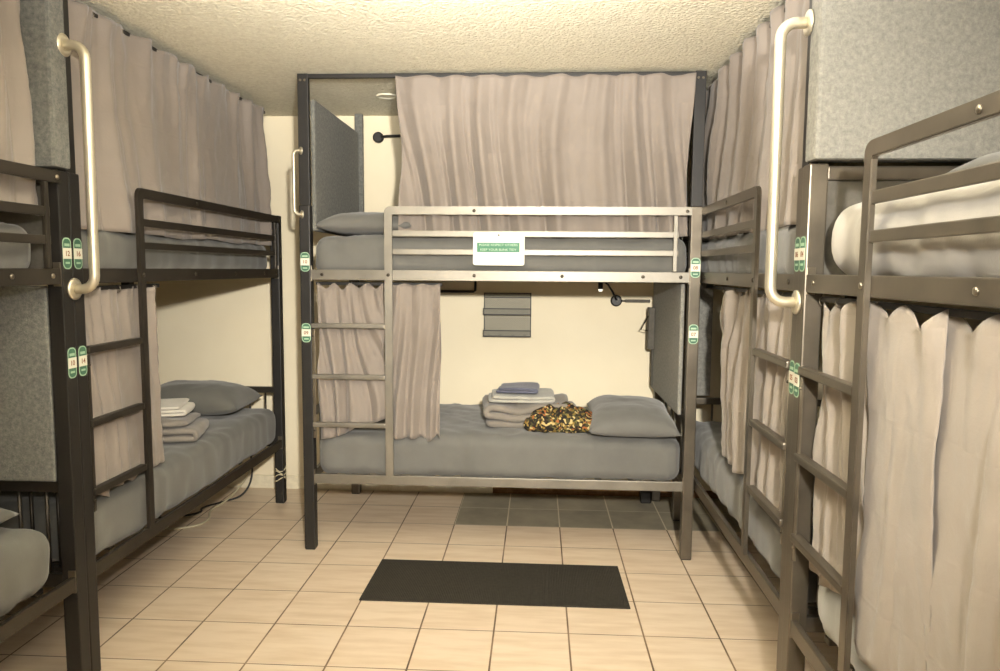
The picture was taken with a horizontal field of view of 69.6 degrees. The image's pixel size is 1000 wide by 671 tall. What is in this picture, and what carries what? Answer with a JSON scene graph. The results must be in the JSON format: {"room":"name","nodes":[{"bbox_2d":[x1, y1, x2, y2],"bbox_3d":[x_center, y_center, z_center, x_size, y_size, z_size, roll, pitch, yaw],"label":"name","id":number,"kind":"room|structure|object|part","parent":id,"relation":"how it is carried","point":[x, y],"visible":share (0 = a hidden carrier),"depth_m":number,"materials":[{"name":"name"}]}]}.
{"room":"dormitory","nodes":[
{"label":"dormitory","id":0,"kind":"room"},
{"bbox_2d":[26,282,137,422],"bbox_3d":[-2.566,0.046,2.078,0.100,2.445,5.650,1,5,3],"label":"wall","id":1,"kind":"structure","parent":0,"point":[99,284],"depth_m":4.34,"materials":[{"name":"beige paint"}]},
{"bbox_2d":[0,487,853,670],"bbox_3d":[-0.271,1.346,2.024,4.720,0.100,5.750,1,5,3],"label":"floor","id":2,"kind":"structure","parent":0,"point":[241,589],"depth_m":3.25,"materials":[{"name":"tile"}]},
{"bbox_2d":[0,33,99,670],"bbox_3d":[-1.960,0.204,1.521,1.092,2.242,2.047,1,5,3],"label":"bunk bed","id":3,"kind":"object","parent":2,"relation":"on","point":[48,234],"visible":0.98,"depth_m":2.42,"materials":[{"name":"black paint"}]},
{"bbox_2d":[0,222,30,267],"bbox_3d":[-2.017,-0.206,1.454,0.928,0.202,1.886,1,5,3],"label":"mattress","id":4,"kind":"object","parent":3,"relation":"on","point":[12,255],"visible":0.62,"depth_m":2.25,"materials":[{"name":"grey fabric"}]},
{"bbox_2d":[0,0,38,215],"bbox_3d":[-1.549,-0.696,1.483,0.056,0.780,1.723,1,5,4],"label":"curtain","id":5,"kind":"object","parent":3,"relation":"hanging from","point":[17,144],"visible":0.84,"depth_m":2.23,"materials":[{"name":"beige fabric"}]},
{"bbox_3d":[-1.951,-0.367,2.432,0.886,0.276,0.012,1,5,3],"label":"infill panel","id":6,"kind":"part","parent":3,"relation":"part of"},
{"bbox_2d":[0,527,49,616],"bbox_3d":[-2.012,0.816,1.542,0.950,0.263,1.874,1,5,3],"label":"mattress","id":7,"kind":"object","parent":3,"relation":"on","point":[24,553],"visible":1,"depth_m":2.29,"materials":[{"name":"grey fabric"}]},
{"bbox_2d":[0,508,19,523],"bbox_3d":[-1.877,0.574,2.164,0.600,0.132,0.400,1,5,3],"label":"pillow","id":8,"kind":"object","parent":7,"relation":"on","point":[5,514],"visible":1,"depth_m":2.31,"materials":[{"name":"grey fabric"}]},
{"bbox_2d":[0,285,56,481],"bbox_3d":[-1.956,0.162,2.459,0.880,0.670,0.016,1,5,3],"label":"panel","id":9,"kind":"object","parent":3,"relation":"attached to","point":[27,425],"visible":1,"depth_m":2.43,"materials":[{"name":"grey fabric"}]},
{"bbox_3d":[-1.519,-0.110,1.450,0.020,0.053,1.900,1,5,3],"label":"rail","id":10,"kind":"part","parent":3,"relation":"part of","materials":[{"name":"brown metal"}]},
{"bbox_3d":[-1.493,0.217,1.669,0.016,1.379,1.520,1,5,3],"label":"ladder rail","id":11,"kind":"part","parent":3,"relation":"part of","materials":[{"name":"brown metal"}]},
{"bbox_3d":[-1.527,0.946,1.547,0.020,0.050,1.900,1,5,3],"label":"rail","id":12,"kind":"part","parent":3,"relation":"part of","materials":[{"name":"brown metal"}]},
{"bbox_2d":[20,0,70,169],"bbox_3d":[-1.944,-0.878,2.382,1.006,0.640,0.082,1,5,3],"label":"panel","id":13,"kind":"object","parent":3,"relation":"attached to","point":[41,21],"visible":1,"depth_m":2.33,"materials":[{"name":"grey fabric"}]},
{"bbox_3d":[-1.960,0.850,2.544,0.890,0.048,0.024,1,5,3],"label":"rail","id":14,"kind":"part","parent":3,"relation":"part of","materials":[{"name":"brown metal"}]},
{"bbox_3d":[-1.484,0.344,2.472,0.055,1.788,0.055,1,5,3],"label":"post","id":15,"kind":"part","parent":3,"relation":"part of","materials":[{"name":"black metal"}]},
{"bbox_2d":[29,0,286,670],"bbox_3d":[-1.890,-0.077,3.500,1.016,2.439,2.020,1,5,3],"label":"bunk bed","id":16,"kind":"object","parent":2,"relation":"on","point":[94,567],"visible":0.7,"depth_m":2.89,"materials":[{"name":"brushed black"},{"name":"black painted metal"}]},
{"bbox_3d":[-1.957,0.845,2.601,0.890,0.048,0.024,1,5,3],"label":"rail","id":17,"kind":"part","parent":16,"relation":"part of","materials":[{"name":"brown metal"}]},
{"bbox_3d":[-1.470,-0.874,2.416,0.030,0.647,0.054,1,5,3],"label":"extension post","id":18,"kind":"part","parent":16,"relation":"part of","materials":[{"name":"black metal"}]},
{"bbox_3d":[-1.481,0.339,2.529,0.055,1.788,0.055,1,5,3],"label":"post","id":19,"kind":"part","parent":16,"relation":"part of","materials":[{"name":"black metal"}]},
{"bbox_2d":[84,283,164,496],"bbox_3d":[-1.482,0.200,2.836,0.058,0.798,0.565,1,5,3],"label":"curtain","id":20,"kind":"object","parent":16,"relation":"hanging from","point":[111,311],"visible":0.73,"depth_m":2.81,"materials":[{"name":"beige fabric"}]},
{"bbox_3d":[-1.479,-0.189,2.800,0.016,0.016,0.565,1,5,3],"label":"rod","id":21,"kind":"part","parent":20,"relation":"part of","materials":[{"name":"black paint"}]},
{"bbox_3d":[-2.321,0.149,4.522,0.055,1.788,0.055,1,5,3],"label":"post","id":22,"kind":"part","parent":16,"relation":"part of","materials":[{"name":"black metal"}]},
{"bbox_2d":[0,408,275,561],"bbox_3d":[-1.904,0.633,3.562,0.952,0.259,1.911,1,5,3],"label":"mattress","id":23,"kind":"object","parent":16,"relation":"on","point":[229,439],"visible":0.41,"depth_m":3.23,"materials":[{"name":"grey fabric"}]},
{"bbox_2d":[161,412,209,442],"bbox_3d":[-1.688,0.452,3.612,0.395,0.121,0.322,-1,5,-11],"label":"folded blanket","id":24,"kind":"object","parent":23,"relation":"on","point":[187,428],"visible":0.52,"depth_m":3.50,"materials":[{"name":"grey fabric"}]},
{"bbox_2d":[161,398,194,416],"bbox_3d":[-1.725,0.366,3.665,0.296,0.060,0.208,0,5,-8],"label":"folded towel","id":25,"kind":"object","parent":24,"relation":"on","point":[171,407],"visible":0.44,"depth_m":3.62,"materials":[{"name":"white fabric"}]},
{"bbox_2d":[161,380,261,415],"bbox_3d":[-1.776,0.360,4.221,0.620,0.183,0.440,0,5,0],"label":"pillow","id":26,"kind":"object","parent":23,"relation":"on","point":[210,397],"visible":0.63,"depth_m":4.07,"materials":[{"name":"grey fabric"}]},
{"bbox_2d":[68,0,271,245],"bbox_3d":[-1.438,-0.857,3.395,0.079,0.814,1.885,1,5,3],"label":"curtain","id":27,"kind":"object","parent":16,"relation":"hanging from","point":[161,124],"visible":0.82,"depth_m":3.10,"materials":[{"name":"beige fabric"}]},
{"bbox_3d":[-1.459,-1.244,3.361,0.016,0.016,1.885,1,5,3],"label":"rod","id":28,"kind":"part","parent":27,"relation":"part of","materials":[{"name":"black paint"}]},
{"bbox_2d":[81,229,266,268],"bbox_3d":[-1.909,-0.398,3.468,0.926,0.217,1.913,1,5,3],"label":"mattress","id":29,"kind":"object","parent":16,"relation":"on","point":[116,249],"visible":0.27,"depth_m":3.18,"materials":[{"name":"grey fabric"}]},
{"bbox_3d":[-1.412,-0.294,3.450,0.020,0.053,1.900,1,5,3],"label":"rail","id":30,"kind":"part","parent":16,"relation":"part of","materials":[{"name":"brown metal"}]},
{"bbox_3d":[-1.420,0.762,3.547,0.020,0.050,1.900,1,5,3],"label":"rail","id":31,"kind":"part","parent":16,"relation":"part of","materials":[{"name":"brown metal"}]},
{"bbox_3d":[-1.387,0.036,3.650,0.016,1.379,1.560,1,5,3],"label":"ladder rail","id":32,"kind":"part","parent":16,"relation":"part of","materials":[{"name":"brown metal"}]},
{"bbox_3d":[-1.377,0.160,4.473,0.055,1.788,0.055,1,5,3],"label":"post","id":33,"kind":"part","parent":16,"relation":"part of","materials":[{"name":"black metal"}]},
{"bbox_2d":[142,470,250,529],"bbox_3d":[-1.737,0.994,4.386,0.278,0.144,0.855,3,6,27],"label":"power cable","id":34,"kind":"object","parent":2,"relation":"on","point":[248,473],"visible":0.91,"depth_m":4.30,"materials":[{"name":"plastic"}]},
{"bbox_2d":[157,456,252,518],"bbox_3d":[-1.853,0.885,4.380,0.737,0.362,0.179,-4,7,-38],"label":"power cable","id":35,"kind":"object","parent":2,"relation":"on","point":[244,492],"visible":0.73,"depth_m":4.53,"materials":[{"name":"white plastic"}]},
{"bbox_2d":[359,559,629,608],"bbox_3d":[-0.017,1.167,3.406,1.202,0.006,0.450,1,5,3],"label":"floor mat","id":36,"kind":"object","parent":2,"relation":"on","point":[393,580],"visible":1,"depth_m":3.38,"materials":[{"name":"rubber"}]},
{"bbox_2d":[292,71,706,559],"bbox_3d":[0.000,-0.119,4.105,2.032,2.440,1.035,1,5,3],"label":"bunk bed","id":37,"kind":"object","parent":2,"relation":"on","point":[313,474],"visible":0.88,"depth_m":3.62,"materials":[{"name":"black paint"}]},
{"bbox_3d":[-0.983,-0.981,3.618,0.054,0.647,0.030,1,5,3],"label":"extension post","id":38,"kind":"part","parent":37,"relation":"part of","materials":[{"name":"black metal"}]},
{"bbox_3d":[-0.991,0.231,3.732,0.055,1.788,0.055,1,5,3],"label":"post","id":39,"kind":"part","parent":37,"relation":"part of","materials":[{"name":"black metal"}]},
{"bbox_3d":[-0.970,0.700,4.249,0.024,0.048,0.890,1,5,3],"label":"rail","id":40,"kind":"part","parent":37,"relation":"part of","materials":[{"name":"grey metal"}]},
{"bbox_2d":[311,100,358,236],"bbox_3d":[-0.922,-0.901,4.091,0.023,0.657,0.893,1,5,3],"label":"panel","id":41,"kind":"object","parent":37,"relation":"attached to","point":[334,144],"visible":0.8,"depth_m":3.93,"materials":[{"name":"grey fabric"}]},
{"bbox_3d":[-0.941,0.145,4.672,0.055,1.788,0.055,1,5,3],"label":"post","id":42,"kind":"part","parent":37,"relation":"part of","materials":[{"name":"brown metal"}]},
{"bbox_3d":[-0.888,-1.067,4.553,0.048,0.647,0.040,1,5,3],"label":"extension post","id":43,"kind":"part","parent":37,"relation":"part of","materials":[{"name":"grey metal"}]},
{"bbox_2d":[316,282,441,438],"bbox_3d":[-0.628,0.141,3.719,0.655,0.831,0.075,1,5,3],"label":"curtain","id":44,"kind":"object","parent":37,"relation":"hanging from","point":[341,351],"visible":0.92,"depth_m":3.71,"materials":[{"name":"beige fabric"}]},
{"bbox_3d":[-0.624,-0.265,3.704,0.655,0.016,0.016,1,5,3],"label":"rod","id":45,"kind":"part","parent":44,"relation":"part of","materials":[{"name":"black paint"}]},
{"bbox_2d":[393,283,440,441],"bbox_3d":[-0.443,0.144,3.703,0.284,0.820,0.062,1,5,3],"label":"curtain","id":46,"kind":"object","parent":37,"relation":"hanging from","point":[416,308],"visible":0.91,"depth_m":3.70,"materials":[{"name":"beige fabric"}]},
{"bbox_3d":[-0.020,0.757,3.715,1.900,0.050,0.020,1,5,3],"label":"rail","id":47,"kind":"part","parent":37,"relation":"part of","materials":[{"name":"grey metal"}]},
{"bbox_2d":[473,232,524,265],"bbox_3d":[-0.006,-0.430,3.575,0.256,0.162,0.006,1,5,3],"label":"notice sign","id":48,"kind":"object","parent":37,"relation":"attached to","point":[489,248],"visible":1,"depth_m":3.58,"materials":[{"name":"white"}]},
{"bbox_3d":[-0.009,-0.437,3.574,0.212,0.047,0.001,1,5,3],"label":"green panel","id":49,"kind":"part","parent":48,"relation":"part of","materials":[{"name":"green plastic"}]},
{"bbox_2d":[320,403,679,480],"bbox_3d":[0.007,0.588,4.193,1.914,0.261,0.942,1,5,3],"label":"mattress","id":50,"kind":"object","parent":37,"relation":"on","point":[466,446],"visible":0.59,"depth_m":3.74,"materials":[{"name":"grey fabric"}]},
{"bbox_2d":[482,393,576,427],"bbox_3d":[0.179,0.416,4.037,0.554,0.142,0.343,0,5,-3],"label":"folded blanket","id":51,"kind":"object","parent":50,"relation":"on","point":[499,415],"visible":0.56,"depth_m":3.88,"materials":[{"name":"grey fabric"}]},
{"bbox_2d":[488,388,554,402],"bbox_3d":[0.121,0.334,4.032,0.375,0.049,0.248,0,5,0],"label":"folded towel","id":52,"kind":"object","parent":51,"relation":"on","point":[544,395],"visible":0.81,"depth_m":3.92,"materials":[{"name":"white fabric"}]},
{"bbox_2d":[496,382,539,393],"bbox_3d":[0.102,0.291,4.028,0.237,0.040,0.183,1,5,5],"label":"folded cloth","id":53,"kind":"object","parent":52,"relation":"on","point":[516,387],"visible":1,"depth_m":3.96,"materials":[{"name":"blue fabric"}]},
{"bbox_2d":[523,401,591,432],"bbox_3d":[0.343,0.432,3.903,0.416,0.142,0.291,1,5,6],"label":"crumpled cloth","id":54,"kind":"object","parent":50,"relation":"on","point":[571,418],"visible":0.76,"depth_m":3.79,"materials":[{"name":"multicoloured fabric"}]},
{"bbox_2d":[587,395,680,436],"bbox_3d":[0.705,0.426,3.903,0.460,0.157,0.619,1,5,6],"label":"pillow","id":55,"kind":"object","parent":50,"relation":"on","point":[612,415],"visible":0.98,"depth_m":3.67,"materials":[{"name":"grey fabric"}]},
{"bbox_3d":[-0.012,-0.299,3.618,1.900,0.053,0.020,1,5,3],"label":"rail","id":56,"kind":"part","parent":37,"relation":"part of","materials":[{"name":"grey metal"}]},
{"bbox_2d":[316,234,685,271],"bbox_3d":[0.015,-0.448,4.091,1.911,0.232,0.952,1,5,3],"label":"mattress","id":57,"kind":"object","parent":37,"relation":"on","point":[361,252],"visible":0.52,"depth_m":3.63,"materials":[{"name":"grey fabric"}]},
{"bbox_2d":[315,212,410,235],"bbox_3d":[-0.682,-0.607,3.953,0.500,0.130,0.620,1,5,3],"label":"pillow","id":58,"kind":"object","parent":57,"relation":"on","point":[353,223],"visible":0.53,"depth_m":3.68,"materials":[{"name":"grey fabric"}]},
{"bbox_3d":[0.174,0.050,3.621,1.520,1.379,0.016,1,5,3],"label":"ladder rail","id":59,"kind":"part","parent":37,"relation":"part of","materials":[{"name":"grey metal"}]},
{"bbox_2d":[395,72,696,236],"bbox_3d":[0.210,-0.884,3.576,1.469,0.778,0.150,1,5,3],"label":"curtain","id":60,"kind":"object","parent":37,"relation":"hanging from","point":[555,140],"visible":0.9,"depth_m":3.55,"materials":[{"name":"beige fabric"}]},
{"bbox_3d":[1.011,0.169,4.570,0.055,1.788,0.055,1,5,3],"label":"post","id":61,"kind":"part","parent":37,"relation":"part of","materials":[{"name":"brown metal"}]},
{"bbox_2d":[651,283,684,414],"bbox_3d":[0.942,0.034,4.080,0.022,0.670,0.872,1,5,3],"label":"panel","id":62,"kind":"object","parent":37,"relation":"attached to","point":[668,298],"visible":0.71,"depth_m":3.92,"materials":[{"name":"grey fabric"}]},
{"bbox_2d":[640,307,654,386],"bbox_3d":[0.905,0.071,4.459,0.086,0.490,0.088,1,5,3],"label":"wall holder","id":63,"kind":"object","parent":62,"relation":"attached to","point":[650,319],"visible":1,"depth_m":4.41,"materials":[{"name":"grey metal"}]},
{"bbox_3d":[0.982,0.724,4.147,0.024,0.048,0.890,1,5,3],"label":"rail","id":64,"kind":"part","parent":37,"relation":"part of","materials":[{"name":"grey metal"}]},
{"bbox_3d":[0.961,0.255,3.630,0.055,1.788,0.055,1,5,3],"label":"post","id":65,"kind":"part","parent":37,"relation":"part of","materials":[{"name":"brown metal"}]},
{"bbox_3d":[0.969,-0.957,3.516,0.054,0.647,0.030,1,5,3],"label":"extension post","id":66,"kind":"part","parent":37,"relation":"part of","materials":[{"name":"black metal"}]},
{"bbox_2d":[639,491,650,502],"bbox_3d":[0.929,1.030,4.600,0.070,0.075,0.060,1,5,3],"label":"power adapter","id":67,"kind":"object","parent":2,"relation":"on","point":[645,496],"visible":0.86,"depth_m":4.57,"materials":[{"name":"black plastic"}]},
{"bbox_2d":[671,0,856,670],"bbox_3d":[1.463,-0.023,3.186,1.016,2.439,2.028,1,5,4],"label":"bunk bed","id":68,"kind":"object","parent":2,"relation":"on","point":[755,280],"visible":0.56,"depth_m":2.65,"materials":[{"name":"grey metal"}]},
{"bbox_3d":[1.059,0.203,4.207,0.055,1.788,0.055,1,5,4],"label":"post","id":69,"kind":"part","parent":68,"relation":"part of","materials":[{"name":"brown metal"}]},
{"bbox_3d":[0.979,0.076,3.408,0.016,1.379,1.520,1,5,4],"label":"ladder rail","id":70,"kind":"part","parent":68,"relation":"part of","materials":[{"name":"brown metal"}]},
{"bbox_3d":[0.980,0.805,3.284,0.020,0.050,1.900,1,5,4],"label":"rail","id":71,"kind":"part","parent":68,"relation":"part of","materials":[{"name":"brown metal"}]},
{"bbox_3d":[0.988,-0.251,3.187,0.020,0.053,1.900,1,5,4],"label":"rail","id":72,"kind":"part","parent":68,"relation":"part of","materials":[{"name":"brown metal"}]},
{"bbox_2d":[701,225,795,273],"bbox_3d":[1.473,-0.349,3.147,0.953,0.232,1.914,1,5,4],"label":"mattress","id":73,"kind":"object","parent":68,"relation":"on","point":[731,263],"visible":0.15,"depth_m":2.90,"materials":[{"name":"grey fabric"}]},
{"bbox_2d":[706,285,791,511],"bbox_3d":[0.999,0.193,2.990,0.061,0.777,1.425,1,5,4],"label":"curtain","id":74,"kind":"object","parent":68,"relation":"hanging from","point":[774,323],"visible":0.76,"depth_m":2.77,"materials":[{"name":"beige fabric"}]},
{"bbox_3d":[1.013,-0.184,2.955,0.016,0.016,1.425,1,5,4],"label":"rod","id":75,"kind":"part","parent":74,"relation":"part of","materials":[{"name":"black paint"}]},
{"bbox_2d":[694,421,817,602],"bbox_3d":[1.473,0.688,3.243,0.940,0.260,1.911,1,5,4],"label":"mattress","id":76,"kind":"object","parent":68,"relation":"on","point":[714,469],"visible":0.19,"depth_m":3.08,"materials":[{"name":"grey fabric"}]},
{"bbox_2d":[702,0,809,241],"bbox_3d":[1.027,-0.827,3.131,0.069,0.796,1.895,1,5,4],"label":"curtain","id":77,"kind":"object","parent":68,"relation":"hanging from","point":[738,111],"visible":0.65,"depth_m":2.86,"materials":[{"name":"beige fabric"}]},
{"bbox_3d":[0.935,0.381,2.264,0.055,1.788,0.055,1,5,4],"label":"post","id":78,"kind":"part","parent":68,"relation":"part of","materials":[{"name":"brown metal"}]},
{"bbox_3d":[0.942,-0.831,2.152,0.030,0.647,0.054,1,5,4],"label":"extension post","id":79,"kind":"part","parent":68,"relation":"part of","materials":[{"name":"black metal"}]},
{"bbox_3d":[1.403,0.899,2.282,0.890,0.048,0.024,1,5,4],"label":"rail","id":80,"kind":"part","parent":68,"relation":"part of","materials":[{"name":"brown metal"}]},
{"bbox_3d":[2.002,0.215,4.149,0.055,1.788,0.055,1,5,4],"label":"post","id":81,"kind":"part","parent":68,"relation":"part of","materials":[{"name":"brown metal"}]},
{"bbox_2d":[765,9,999,670],"bbox_3d":[1.299,0.257,1.207,1.098,2.242,2.047,1,5,3],"label":"bunk bed","id":82,"kind":"object","parent":2,"relation":"on","point":[828,190],"visible":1,"depth_m":2.03,"materials":[{"name":"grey metal"}]},
{"bbox_3d":[0.925,0.387,2.203,0.055,1.788,0.055,1,5,3],"label":"post","id":83,"kind":"part","parent":82,"relation":"part of","materials":[{"name":"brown metal"}]},
{"bbox_3d":[0.856,0.989,1.279,0.020,0.050,1.900,1,5,3],"label":"rail","id":84,"kind":"part","parent":82,"relation":"part of","materials":[{"name":"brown metal"}]},
{"bbox_3d":[1.393,0.904,2.226,0.890,0.048,0.024,1,5,3],"label":"rail","id":85,"kind":"part","parent":82,"relation":"part of","materials":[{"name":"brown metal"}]},
{"bbox_2d":[818,586,872,670],"bbox_3d":[1.346,0.861,1.239,0.945,0.284,1.910,1,5,3],"label":"mattress","id":86,"kind":"object","parent":82,"relation":"on","point":[829,601],"visible":0.17,"depth_m":2.01,"materials":[{"name":"white fabric"}]},
{"bbox_3d":[1.403,-0.312,2.114,0.886,0.276,0.012,1,5,3],"label":"infill panel","id":87,"kind":"part","parent":82,"relation":"part of","materials":[{"name":"grey fabric"}]},
{"bbox_2d":[854,302,948,670],"bbox_3d":[0.895,0.370,1.645,0.038,0.879,0.323,1,5,3],"label":"curtain","id":88,"kind":"object","parent":82,"relation":"hanging from","point":[906,362],"visible":1,"depth_m":1.62,"materials":[{"name":"beige fabric"}]},
{"bbox_2d":[805,0,999,162],"bbox_3d":[1.444,-0.823,2.053,1.072,0.640,0.086,1,5,3],"label":"panel","id":89,"kind":"object","parent":82,"relation":"attached to","point":[877,68],"visible":0.9,"depth_m":2.03,"materials":[{"name":"grey fabric"}]},
{"bbox_3d":[0.864,-0.068,1.182,0.020,0.053,1.900,1,5,3],"label":"rail","id":90,"kind":"part","parent":82,"relation":"part of","materials":[{"name":"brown metal"}]},
{"bbox_2d":[809,296,999,615],"bbox_3d":[0.891,0.381,1.229,0.060,0.824,1.868,1,5,3],"label":"curtain","id":91,"kind":"object","parent":82,"relation":"hanging from","point":[832,432],"visible":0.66,"depth_m":2.01,"materials":[{"name":"beige fabric"}]},
{"bbox_3d":[0.900,-0.022,1.192,0.016,0.016,1.870,1,5,3],"label":"rod","id":92,"kind":"part","parent":91,"relation":"part of","materials":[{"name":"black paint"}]},
{"bbox_2d":[831,180,999,277],"bbox_3d":[1.350,-0.186,1.136,0.951,0.274,1.894,1,5,3],"label":"mattress","id":93,"kind":"object","parent":82,"relation":"on","point":[977,255],"visible":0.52,"depth_m":1.52,"materials":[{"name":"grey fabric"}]},
{"bbox_2d":[948,151,999,172],"bbox_3d":[1.519,-0.429,1.750,0.660,0.104,0.420,0,5,0],"label":"pillow","id":94,"kind":"object","parent":93,"relation":"on","point":[993,157],"visible":0.41,"depth_m":1.83,"materials":[{"name":"grey fabric"}]},
{"bbox_3d":[0.833,0.294,1.026,0.016,1.379,1.520,1,5,3],"label":"ladder rail","id":95,"kind":"part","parent":82,"relation":"part of","materials":[{"name":"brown metal"}]},
{"bbox_2d":[923,314,999,670],"bbox_3d":[0.871,0.442,1.235,0.092,0.947,0.559,1,5,3],"label":"curtain","id":96,"kind":"object","parent":82,"relation":"hanging from","point":[964,633],"visible":0.99,"depth_m":1.38,"materials":[{"name":"beige fabric"}]},
{"bbox_2d":[74,0,784,115],"bbox_3d":[-0.252,-1.188,1.790,4.720,0.100,5.750,1,5,3],"label":"ceiling","id":97,"kind":"structure","parent":0,"point":[258,49],"depth_m":3.02,"materials":[{"name":"white paint"}]},
{"bbox_2d":[376,93,396,99],"bbox_3d":[-0.636,-1.345,4.054,0.124,0.008,0.124,1,5,3],"label":"recessed light","id":98,"kind":"object","parent":97,"relation":"in","point":[387,96],"visible":0.95,"depth_m":4.05,"materials":[{"name":"white plastic"}]},
{"bbox_2d":[146,116,846,492],"bbox_3d":[-0.111,-0.179,4.716,4.520,2.445,0.100,1,5,3],"label":"wall","id":99,"kind":"structure","parent":0,"point":[581,346],"depth_m":4.68,"materials":[{"name":"beige paint"}]},
{"bbox_2d":[205,474,491,492],"bbox_3d":[-1.216,0.987,4.825,2.330,0.088,0.014,1,5,3],"label":"baseboard","id":100,"kind":"structure","parent":99,"relation":"attached to","point":[258,481],"depth_m":4.81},
{"bbox_2d":[373,132,400,142],"bbox_3d":[-0.676,-1.259,4.562,0.276,0.068,0.039,2,5,13],"label":"reading lamp","id":101,"kind":"object","parent":99,"relation":"attached to","point":[378,137],"visible":0.72,"depth_m":4.57,"materials":[{"name":"black plastic"}]},
{"bbox_3d":[-0.683,-1.261,4.556,0.154,0.019,0.022,2,5,14],"label":"swing arm","id":102,"kind":"part","parent":101,"relation":"part of","materials":[{"name":"black plastic"}]},
{"bbox_2d":[440,281,476,292],"bbox_3d":[-0.301,-0.315,4.653,0.303,0.076,0.016,1,5,3],"label":"wall bracket","id":103,"kind":"object","parent":99,"relation":"attached to","point":[475,282],"visible":0.85,"depth_m":4.65,"materials":[{"name":"black metal"}]},
{"bbox_2d":[483,293,530,336],"bbox_3d":[0.047,-0.133,4.620,0.308,0.280,0.077,1,5,3],"label":"wall organizer","id":104,"kind":"object","parent":99,"relation":"attached to","point":[487,311],"visible":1,"depth_m":4.64,"materials":[{"name":"grey metal"}]},
{"bbox_3d":[0.046,-0.015,4.635,0.308,0.043,0.062,1,5,3],"label":"shelf frame","id":105,"kind":"part","parent":104,"relation":"part of","materials":[{"name":"black plastic"}]},
{"bbox_3d":[0.047,-0.155,4.622,0.308,0.043,0.062,1,5,3],"label":"shelf frame","id":106,"kind":"part","parent":104,"relation":"part of","materials":[{"name":"black plastic"}]},
{"bbox_2d":[493,487,718,498],"bbox_3d":[1.043,1.033,4.712,2.185,0.050,0.006,1,5,3],"label":"trim","id":107,"kind":"structure","parent":99,"relation":"attached to","point":[711,494],"depth_m":4.74,"materials":[{"name":"brown wood"}]},
{"bbox_2d":[598,282,649,305],"bbox_3d":[0.782,-0.266,4.582,0.348,0.162,0.084,-1,5,-11],"label":"reading lamp","id":108,"kind":"object","parent":99,"relation":"attached to","point":[616,300],"visible":0.98,"depth_m":4.58,"materials":[{"name":"black plastic"}]},
{"bbox_3d":[0.867,-0.220,4.590,0.181,0.019,0.018,1,5,3],"label":"swing arm","id":109,"kind":"part","parent":108,"relation":"part of"},
{"bbox_2d":[840,163,999,330],"bbox_3d":[2.048,0.103,1.836,0.100,2.445,5.650,1,5,3],"label":"wall","id":110,"kind":"structure","parent":0,"point":[921,318],"depth_m":3.53,"materials":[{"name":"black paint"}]}
]}

